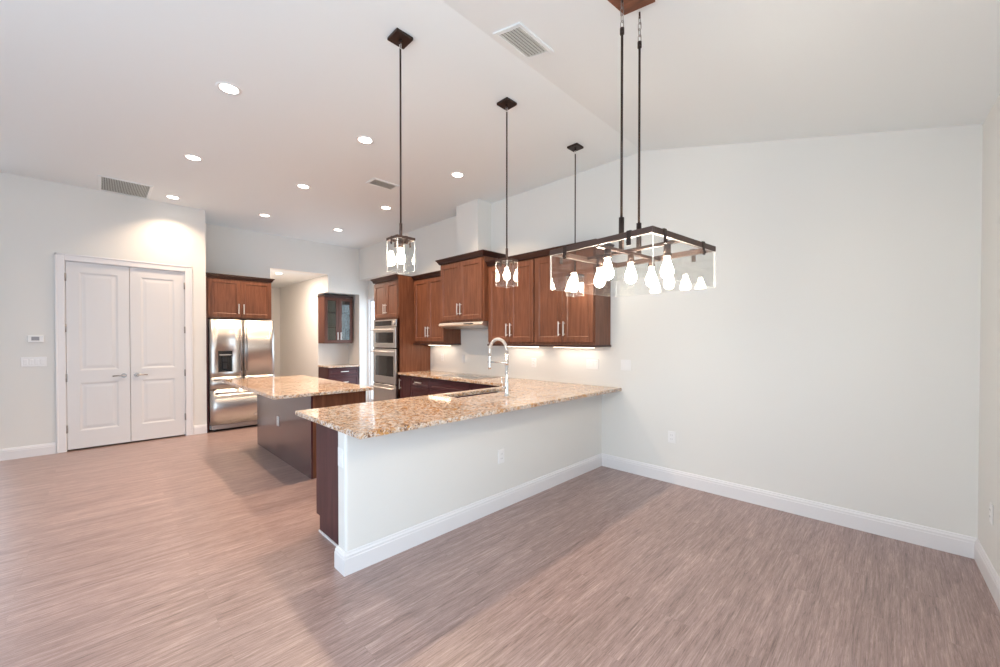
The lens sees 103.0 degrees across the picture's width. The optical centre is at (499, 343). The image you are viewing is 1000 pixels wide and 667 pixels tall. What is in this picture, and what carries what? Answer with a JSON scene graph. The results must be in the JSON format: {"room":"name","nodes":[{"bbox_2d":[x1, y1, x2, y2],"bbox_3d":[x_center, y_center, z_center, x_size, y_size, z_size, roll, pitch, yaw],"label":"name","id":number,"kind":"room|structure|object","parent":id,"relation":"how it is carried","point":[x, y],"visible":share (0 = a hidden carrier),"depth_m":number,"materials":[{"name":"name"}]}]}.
{"room":"open-plan kitchen","nodes":[
{"label":"open-plan kitchen","id":0,"kind":"room"},
{"bbox_2d":[0,172,206,452],"bbox_3d":[-5.952,-0.347,6.130,1.900,3.465,2.025,1,1,45],"label":"wall","id":1,"kind":"structure","parent":0,"point":[39,218],"depth_m":5.03,"materials":[{"name":"white paint"}]},
{"bbox_2d":[0,442,55,460],"bbox_3d":[-5.825,1.328,4.916,0.015,0.140,0.454,1,1,45],"label":"baseboard","id":2,"kind":"structure","parent":1,"relation":"attached to","point":[49,448],"depth_m":4.91,"materials":[{"name":"white paint"}]},
{"bbox_2d":[21,357,46,366],"bbox_3d":[-5.788,0.222,4.945,0.009,0.116,0.203,1,1,45],"label":"wall switch","id":3,"kind":"object","parent":1,"relation":"attached to","point":[25,361],"visible":1,"depth_m":4.94,"materials":[{"name":"white plastic"}]},
{"bbox_2d":[27,335,43,341],"bbox_3d":[-5.771,-0.064,4.947,0.027,0.084,0.136,1,1,45],"label":"thermostat","id":4,"kind":"object","parent":1,"relation":"attached to","point":[30,338],"visible":1,"depth_m":4.94,"materials":[{"name":"white plastic"}]},
{"bbox_2d":[64,261,130,449],"bbox_3d":[-5.391,0.150,5.344,0.100,2.443,0.618,1,1,45],"label":"door","id":5,"kind":"structure","parent":1,"relation":"in","point":[97,326],"depth_m":5.34,"materials":[{"name":"white paint"}]},
{"bbox_2d":[54,252,193,452],"bbox_3d":[-5.209,0.111,5.602,0.145,2.560,1.396,1,1,45],"label":"trim","id":6,"kind":"structure","parent":1,"relation":"attached to","point":[59,258],"depth_m":5.16,"materials":[{"name":"white paint"}]},
{"bbox_2d":[129,267,185,440],"bbox_3d":[-4.953,0.146,5.786,0.100,2.443,0.618,1,1,45],"label":"door","id":7,"kind":"structure","parent":1,"relation":"in","point":[157,329],"depth_m":5.78,"materials":[{"name":"white paint"}]},
{"bbox_2d":[194,424,206,434],"bbox_3d":[-4.617,1.315,6.134,0.015,0.140,0.165,1,1,45],"label":"baseboard","id":8,"kind":"structure","parent":1,"relation":"attached to","point":[198,429],"depth_m":6.13,"materials":[{"name":"white paint"}]},
{"bbox_2d":[270,288,279,376],"bbox_3d":[-5.194,-0.056,9.163,3.110,2.820,1.330,1,1,45],"label":"wall","id":9,"kind":"structure","parent":0,"point":[275,292],"depth_m":10.51,"materials":[{"name":"white paint"}]},
{"bbox_2d":[205,223,373,401],"bbox_3d":[-4.263,-0.368,8.166,0.670,3.465,3.245,1,1,45],"label":"wall","id":10,"kind":"structure","parent":0,"point":[230,251],"depth_m":8.02,"materials":[{"name":"white paint"}]},
{"bbox_2d":[206,272,274,320],"bbox_3d":[-4.550,-0.778,6.867,0.744,0.712,0.998,1,1,45],"label":"upper cabinet","id":11,"kind":"object","parent":10,"relation":"attached to","point":[228,297],"visible":0.97,"depth_m":6.60,"materials":[{"name":"brown wood"}]},
{"bbox_2d":[318,294,352,342],"bbox_3d":[-3.646,-0.537,8.822,0.381,1.045,0.642,1,1,45],"label":"upper cabinet","id":12,"kind":"object","parent":10,"relation":"attached to","point":[334,311],"visible":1,"depth_m":8.76,"materials":[{"name":"brown wood"}]},
{"bbox_2d":[270,269,323,287],"bbox_3d":[-5.158,-1.516,9.113,3.010,0.100,1.090,1,1,45],"label":"ceiling","id":13,"kind":"structure","parent":0,"point":[288,278],"depth_m":8.75,"materials":[{"name":"white paint"}]},
{"bbox_2d":[280,277,348,377],"bbox_3d":[-4.678,-0.382,9.900,2.600,3.455,0.687,1,1,45],"label":"wall","id":14,"kind":"structure","parent":0,"point":[301,353],"depth_m":9.40,"materials":[{"name":"white paint"}]},
{"bbox_2d":[367,280,374,299],"bbox_3d":[-2.279,-0.075,8.346,1.900,2.875,0.200,1,1,45],"label":"wall","id":15,"kind":"structure","parent":0,"point":[371,285],"depth_m":8.89,"materials":[{"name":"white paint"}]},
{"bbox_2d":[368,296,373,401],"bbox_3d":[-2.438,0.151,8.461,1.505,2.420,0.027,1,1,45],"label":"trim","id":16,"kind":"structure","parent":15,"relation":"attached to","point":[370,297],"depth_m":8.97,"materials":[{"name":"white paint"}]},
{"bbox_2d":[370,299,373,401],"bbox_3d":[-2.418,0.175,8.507,1.420,2.350,0.040,1,1,45],"label":"door","id":17,"kind":"structure","parent":15,"relation":"in","point":[371,300],"depth_m":8.98,"materials":[{"name":"white paint"}]},
{"bbox_2d":[338,394,601,551],"bbox_3d":[0.069,0.970,3.564,0.115,0.885,3.020,1,1,45],"label":"wall","id":18,"kind":"structure","parent":0,"point":[388,484],"depth_m":3.02,"materials":[{"name":"white paint"}]},
{"bbox_2d":[338,447,342,467],"bbox_3d":[-0.997,0.709,2.485,0.070,0.118,0.009,1,1,45],"label":"wall switch","id":19,"kind":"object","parent":18,"relation":"attached to","point":[340,450],"visible":1,"depth_m":2.48,"materials":[{"name":"white plastic"}]},
{"bbox_2d":[334,454,601,576],"bbox_3d":[0.059,1.343,3.557,0.145,0.140,3.020,1,1,45],"label":"baseboard","id":20,"kind":"structure","parent":18,"relation":"attached to","point":[349,562],"depth_m":2.99,"materials":[{"name":"white paint"}]},
{"bbox_2d":[498,449,503,463],"bbox_3d":[0.011,0.964,3.417,0.009,0.118,0.075,1,1,45],"label":"wall outlet","id":21,"kind":"object","parent":18,"relation":"attached to","point":[500,452],"visible":1,"depth_m":3.41,"materials":[{"name":"white plastic"}]},
{"bbox_2d":[456,199,490,255],"bbox_3d":[-0.393,-1.675,5.931,0.485,0.805,0.270,1,1,45],"label":"wall","id":22,"kind":"structure","parent":0,"point":[473,218],"depth_m":5.79,"materials":[{"name":"white paint"}]},
{"bbox_2d":[0,0,999,248],"bbox_3d":[-3.316,-1.801,4.370,12.900,1.000,7.600,1,1,45],"label":"ceiling","id":23,"kind":"structure","parent":0,"point":[118,89],"depth_m":2.96,"materials":[{"name":"white paint"}]},
{"bbox_2d":[98,175,152,198],"bbox_3d":[-4.935,-2.054,5.241,0.660,0.012,0.510,1,1,45],"label":"ceiling vent","id":24,"kind":"object","parent":23,"relation":"in","point":[109,184],"visible":1,"depth_m":5.22,"materials":[{"name":"white metal"}]},
{"bbox_2d":[165,195,180,199],"bbox_3d":[-4.597,-2.061,5.589,0.176,0.006,0.176,1,1,45],"label":"recessed light","id":25,"kind":"object","parent":23,"relation":"in","point":[167,196],"visible":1,"depth_m":5.59,"materials":[{"name":"white"}]},
{"bbox_2d":[183,154,202,160],"bbox_3d":[-3.376,-2.048,4.378,0.176,0.006,0.176,1,1,45],"label":"recessed light","id":26,"kind":"object","parent":23,"relation":"in","point":[187,156],"visible":1,"depth_m":4.37,"materials":[{"name":"white"}]},
{"bbox_2d":[215,81,241,95],"bbox_3d":[-2.162,-2.035,3.174,0.176,0.006,0.176,1,1,45],"label":"recessed light","id":27,"kind":"object","parent":23,"relation":"in","point":[226,87],"visible":1,"depth_m":3.17,"materials":[{"name":"white plastic"}]},
{"bbox_2d":[258,214,270,216],"bbox_3d":[-3.788,-2.070,6.406,0.176,0.006,0.176,1,1,45],"label":"recessed light","id":28,"kind":"object","parent":23,"relation":"in","point":[262,215],"visible":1,"depth_m":6.41,"materials":[{"name":"white"}]},
{"bbox_2d":[296,184,310,188],"bbox_3d":[-2.566,-2.057,5.195,0.176,0.006,0.176,1,1,45],"label":"recessed light","id":29,"kind":"object","parent":23,"relation":"in","point":[303,186],"visible":1,"depth_m":5.20,"materials":[{"name":"white"}]},
{"bbox_2d":[356,135,373,143],"bbox_3d":[-1.352,-2.044,3.991,0.176,0.006,0.176,1,1,45],"label":"recessed light","id":30,"kind":"object","parent":23,"relation":"in","point":[362,139],"visible":1,"depth_m":3.98,"materials":[{"name":"white"}]},
{"bbox_2d":[366,178,399,190],"bbox_3d":[-1.509,-2.053,5.125,0.230,0.013,0.360,1,1,45],"label":"ceiling vent","id":31,"kind":"object","parent":23,"relation":"in","point":[376,182],"visible":1,"depth_m":5.11,"materials":[{"name":"white metal"}]},
{"bbox_2d":[380,206,391,209],"bbox_3d":[-1.730,-2.066,6.038,0.176,0.006,0.176,1,1,45],"label":"recessed light","id":32,"kind":"object","parent":23,"relation":"in","point":[381,207],"visible":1,"depth_m":6.02,"materials":[{"name":"white"}]},
{"bbox_2d":[386,28,414,273],"bbox_3d":[-0.660,-1.258,2.644,0.154,1.550,0.154,1,1,45],"label":"pendant light","id":33,"kind":"object","parent":23,"relation":"hanging from","point":[398,37],"visible":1,"depth_m":2.64,"materials":[{"name":"brown metal"}]},
{"bbox_2d":[398,240,402,247],"bbox_3d":[-0.660,-0.666,2.651,0.034,0.052,0.034,1,1,45],"label":"socket","id":34,"kind":"object","parent":33,"relation":"attached to","point":[400,242],"depth_m":2.64,"materials":[{"name":"brown metal"}]},
{"bbox_2d":[450,172,464,177],"bbox_3d":[-0.516,-2.053,4.834,0.176,0.006,0.176,1,1,45],"label":"recessed light","id":35,"kind":"object","parent":23,"relation":"in","point":[453,174],"visible":1,"depth_m":4.82,"materials":[{"name":"white"}]},
{"bbox_2d":[495,97,517,287],"bbox_3d":[0.058,-1.265,3.373,0.154,1.550,0.154,1,1,45],"label":"pendant light","id":36,"kind":"object","parent":23,"relation":"hanging from","point":[506,103],"visible":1,"depth_m":3.37,"materials":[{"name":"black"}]},
{"bbox_2d":[493,22,553,60],"bbox_3d":[0.158,-1.985,2.621,0.239,0.070,0.345,1,1,45],"label":"ceiling vent","id":37,"kind":"object","parent":23,"relation":"in","point":[518,37],"visible":1,"depth_m":2.60,"materials":[{"name":"white metal"}]},
{"bbox_2d":[566,143,583,296],"bbox_3d":[0.781,-1.273,4.133,0.154,1.550,0.154,1,1,45],"label":"pendant light","id":38,"kind":"object","parent":23,"relation":"hanging from","point":[575,147],"visible":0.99,"depth_m":4.12,"materials":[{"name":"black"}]},
{"bbox_2d":[550,0,715,296],"bbox_3d":[0.688,-1.049,2.084,0.620,1.514,0.620,0,1,-39],"label":"chandelier","id":39,"kind":"object","parent":23,"relation":"hanging from","point":[605,271],"visible":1,"depth_m":2.04,"materials":[{"name":"brown metal"}]},
{"bbox_2d":[594,257,604,287],"bbox_3d":[0.562,-0.402,2.247,0.060,0.166,0.060,1,1,45],"label":"bulb","id":40,"kind":"object","parent":39,"relation":"attached to","point":[598,279],"depth_m":2.23,"materials":[{"name":"white glass"}]},
{"bbox_2d":[601,249,613,279],"bbox_3d":[0.532,-0.392,1.966,0.060,0.150,0.060,1,1,45],"label":"bulb","id":41,"kind":"object","parent":39,"relation":"attached to","point":[607,273],"depth_m":1.95,"materials":[{"name":"white glass"}]},
{"bbox_2d":[625,254,636,283],"bbox_3d":[0.688,-0.393,2.091,0.060,0.150,0.060,1,1,45],"label":"bulb","id":42,"kind":"object","parent":39,"relation":"attached to","point":[630,273],"depth_m":2.08,"materials":[{"name":"white glass"}]},
{"bbox_2d":[646,259,656,286],"bbox_3d":[0.844,-0.394,2.216,0.060,0.150,0.060,1,1,45],"label":"bulb","id":43,"kind":"object","parent":39,"relation":"attached to","point":[651,281],"depth_m":2.20,"materials":[{"name":"white glass"}]},
{"bbox_2d":[661,244,673,278],"bbox_3d":[0.813,-0.399,1.935,0.060,0.166,0.060,1,1,45],"label":"bulb","id":44,"kind":"object","parent":39,"relation":"attached to","point":[667,271],"depth_m":1.92,"materials":[{"name":"white glass"}]},
{"bbox_2d":[0,424,999,666],"bbox_3d":[-3.316,1.454,4.405,12.900,0.100,7.600,1,1,45],"label":"floor","id":45,"kind":"structure","parent":0,"point":[209,549],"depth_m":2.42,"materials":[{"name":"brown wood"}]},
{"bbox_2d":[206,318,273,432],"bbox_3d":[-4.494,0.480,6.782,0.963,1.797,0.938,1,1,45],"label":"refrigerator","id":46,"kind":"object","parent":45,"relation":"on","point":[237,349],"depth_m":6.41,"materials":[{"name":"grey metal"}]},
{"bbox_2d":[257,391,365,478],"bbox_3d":[-2.446,0.955,5.067,1.995,0.884,0.643,1,1,45],"label":"kitchen island","id":47,"kind":"object","parent":45,"relation":"on","point":[293,441],"visible":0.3,"depth_m":4.51,"materials":[{"name":"brown wood"}]},
{"bbox_2d":[222,375,373,399],"bbox_3d":[-2.561,0.497,4.893,2.210,0.032,1.020,1,1,45],"label":"island countertop","id":48,"kind":"structure","parent":47,"relation":"on","point":[280,387],"depth_m":4.54,"materials":[{"name":"stone"}]},
{"bbox_2d":[316,423,338,545],"bbox_3d":[-1.182,0.978,2.837,0.635,0.884,0.027,1,1,45],"label":"end panel","id":49,"kind":"object","parent":45,"relation":"on","point":[326,438],"visible":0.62,"depth_m":2.91,"materials":[{"name":"brown wood"}]},
{"bbox_2d":[318,367,358,384],"bbox_3d":[-3.550,0.928,8.780,0.596,0.860,0.658,1,1,45],"label":"base cabinet","id":50,"kind":"object","parent":45,"relation":"on","point":[342,374],"visible":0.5,"depth_m":8.60,"materials":[{"name":"brown wood"}]},
{"bbox_2d":[318,364,359,367],"bbox_3d":[-3.547,0.481,8.777,0.599,0.032,0.698,1,1,45],"label":"countertop","id":51,"kind":"structure","parent":50,"relation":"on","point":[334,365],"depth_m":8.64,"materials":[{"name":"stone"}]},
{"bbox_2d":[370,274,429,401],"bbox_3d":[-1.783,0.116,6.998,0.870,2.520,0.737,1,1,45],"label":"tall cabinet","id":52,"kind":"object","parent":45,"relation":"on","point":[393,294],"depth_m":6.67,"materials":[{"name":"brown wood"}]},
{"bbox_2d":[370,348,397,384],"bbox_3d":[-1.805,0.373,6.946,0.755,0.590,0.628,1,1,45],"label":"wall oven","id":53,"kind":"object","parent":52,"relation":"in","point":[385,360],"visible":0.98,"depth_m":6.75,"materials":[{"name":"grey metal"}]},
{"bbox_2d":[370,319,397,347],"bbox_3d":[-1.805,-0.176,6.940,0.755,0.474,0.628,1,1,45],"label":"microwave oven","id":54,"kind":"object","parent":52,"relation":"in","point":[385,331],"visible":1,"depth_m":6.73,"materials":[{"name":"grey metal"}]},
{"bbox_2d":[399,375,410,397],"bbox_3d":[-1.331,0.938,6.618,0.313,0.884,0.651,1,1,45],"label":"base cabinet","id":55,"kind":"object","parent":45,"relation":"on","point":[404,381],"visible":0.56,"depth_m":6.42,"materials":[{"name":"brown wood"}]},
{"bbox_2d":[410,376,429,396],"bbox_3d":[-1.038,0.942,6.328,0.503,0.884,0.651,1,1,45],"label":"base cabinet","id":56,"kind":"object","parent":45,"relation":"on","point":[419,385],"visible":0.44,"depth_m":6.12,"materials":[{"name":"brown wood"}]},
{"bbox_2d":[295,370,621,438],"bbox_3d":[-1.003,0.501,4.602,3.611,0.032,3.047,1,1,45],"label":"countertop","id":57,"kind":"structure","parent":56,"relation":"on","point":[384,417],"depth_m":3.18,"materials":[{"name":"stone"}]},
{"bbox_2d":[433,373,495,379],"bbox_3d":[-0.511,0.468,5.789,0.880,0.008,0.500,1,1,45],"label":"cooktop","id":58,"kind":"object","parent":57,"relation":"in","point":[456,375],"visible":1,"depth_m":5.71,"materials":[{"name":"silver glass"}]},
{"bbox_2d":[487,338,509,396],"bbox_3d":[-0.031,0.214,3.825,0.287,0.556,0.100,1,1,45],"label":"faucet","id":59,"kind":"object","parent":57,"relation":"on","point":[505,387],"visible":1,"depth_m":3.75,"materials":[{"name":"silver metal"}]},
{"bbox_2d":[429,378,469,394],"bbox_3d":[-0.527,0.947,5.822,0.928,0.884,0.651,1,1,45],"label":"base cabinet","id":60,"kind":"object","parent":45,"relation":"on","point":[436,386],"visible":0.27,"depth_m":5.66,"materials":[{"name":"brown wood"}]},
{"bbox_2d":[455,391,497,397],"bbox_3d":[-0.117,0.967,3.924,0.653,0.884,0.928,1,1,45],"label":"sink","id":61,"kind":"object","parent":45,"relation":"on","point":[496,391],"visible":0.1,"depth_m":4.14,"materials":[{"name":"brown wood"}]},
{"bbox_2d":[470,383,500,389],"bbox_3d":[0.114,0.954,5.186,0.870,0.884,0.651,1,1,45],"label":"base cabinet","id":62,"kind":"object","parent":45,"relation":"on","point":[473,386],"visible":0.16,"depth_m":5.15,"materials":[{"name":"brown wood"}]},
{"bbox_2d":[359,124,982,537],"bbox_3d":[0.117,-0.348,5.728,8.985,3.475,0.140,1,1,45],"label":"wall","id":63,"kind":"structure","parent":0,"point":[832,356],"depth_m":3.33,"materials":[{"name":"white paint"}]},
{"bbox_2d":[411,270,460,344],"bbox_3d":[-1.040,-0.561,6.498,0.871,1.145,0.389,1,1,45],"label":"upper cabinet","id":64,"kind":"object","parent":63,"relation":"attached to","point":[427,290],"visible":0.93,"depth_m":6.37,"materials":[{"name":"brown wood"}]},
{"bbox_2d":[435,249,505,322],"bbox_3d":[-0.442,-0.792,5.847,1.068,0.950,0.469,1,1,45],"label":"upper cabinet","id":65,"kind":"object","parent":63,"relation":"attached to","point":[464,277],"visible":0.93,"depth_m":5.63,"materials":[{"name":"brown wood"}]},
{"bbox_2d":[439,321,487,328],"bbox_3d":[-0.433,-0.269,5.860,0.974,0.086,0.442,1,1,45],"label":"range hood","id":66,"kind":"object","parent":65,"relation":"attached to","point":[481,324],"visible":0.81,"depth_m":5.70,"materials":[{"name":"silver metal"}]},
{"bbox_2d":[485,252,542,345],"bbox_3d":[0.227,-0.548,5.243,0.822,1.145,0.389,1,1,45],"label":"upper cabinet","id":67,"kind":"object","parent":63,"relation":"attached to","point":[511,310],"visible":0.8,"depth_m":5.09,"materials":[{"name":"brown wood"}]},
{"bbox_2d":[508,346,539,346],"bbox_3d":[0.286,0.031,5.296,0.600,0.013,0.036,1,1,45],"label":"light bar","id":68,"kind":"object","parent":67,"relation":"attached to","point":[508,346],"visible":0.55,"depth_m":5.24,"materials":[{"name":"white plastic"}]},
{"bbox_2d":[532,358,535,366],"bbox_3d":[0.449,0.251,5.299,0.075,0.118,0.009,1,1,45],"label":"wall outlet","id":69,"kind":"object","parent":63,"relation":"attached to","point":[533,359],"visible":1,"depth_m":5.30,"materials":[{"name":"white plastic"}]},
{"bbox_2d":[532,239,614,346],"bbox_3d":[0.834,-0.541,4.641,0.883,1.145,0.389,1,1,45],"label":"upper cabinet","id":70,"kind":"object","parent":63,"relation":"attached to","point":[561,320],"visible":0.89,"depth_m":4.49,"materials":[{"name":"brown wood"}]},
{"bbox_2d":[561,347,594,347],"bbox_3d":[0.869,0.037,4.719,0.580,0.013,0.036,1,1,45],"label":"light bar","id":71,"kind":"object","parent":70,"relation":"attached to","point":[561,347],"visible":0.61,"depth_m":4.65,"materials":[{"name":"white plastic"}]},
{"bbox_2d":[586,359,598,368],"bbox_3d":[1.083,0.235,4.671,0.165,0.118,0.009,1,1,45],"label":"wall switch","id":72,"kind":"object","parent":63,"relation":"attached to","point":[590,363],"visible":1,"depth_m":4.66,"materials":[{"name":"white plastic"}]},
{"bbox_2d":[621,360,630,370],"bbox_3d":[1.382,0.232,4.374,0.120,0.118,0.009,1,1,45],"label":"wall switch","id":73,"kind":"object","parent":63,"relation":"attached to","point":[625,364],"visible":1,"depth_m":4.37,"materials":[{"name":"white plastic"}]},
{"bbox_2d":[668,431,675,442],"bbox_3d":[1.738,0.943,4.029,0.075,0.118,0.009,1,1,45],"label":"wall outlet","id":74,"kind":"object","parent":63,"relation":"attached to","point":[671,435],"visible":1,"depth_m":4.03,"materials":[{"name":"white plastic"}]},
{"bbox_2d":[601,453,977,558],"bbox_3d":[2.160,1.342,3.610,2.795,0.140,0.015,1,1,45],"label":"baseboard","id":75,"kind":"structure","parent":63,"relation":"attached to","point":[946,541],"depth_m":3.23,"materials":[{"name":"white paint"}]},
{"bbox_2d":[978,94,999,576],"bbox_3d":[0.865,0.010,0.033,0.140,2.920,6.909,1,1,43],"label":"wall","id":76,"kind":"structure","parent":0,"point":[989,400],"depth_m":2.40,"materials":[{"name":"white paint"}]},
{"bbox_2d":[974,539,999,610],"bbox_3d":[2.095,1.364,1.492,0.015,0.140,3.087,1,1,43],"label":"baseboard","id":77,"kind":"structure","parent":76,"relation":"attached to","point":[983,562],"depth_m":2.34,"materials":[{"name":"white paint"}]},
{"bbox_2d":[989,502,992,525],"bbox_3d":[2.883,0.996,2.337,0.009,0.118,0.075,1,1,45],"label":"wall outlet","id":78,"kind":"object","parent":76,"relation":"attached to","point":[991,504],"visible":1,"depth_m":2.32,"materials":[{"name":"white plastic"}]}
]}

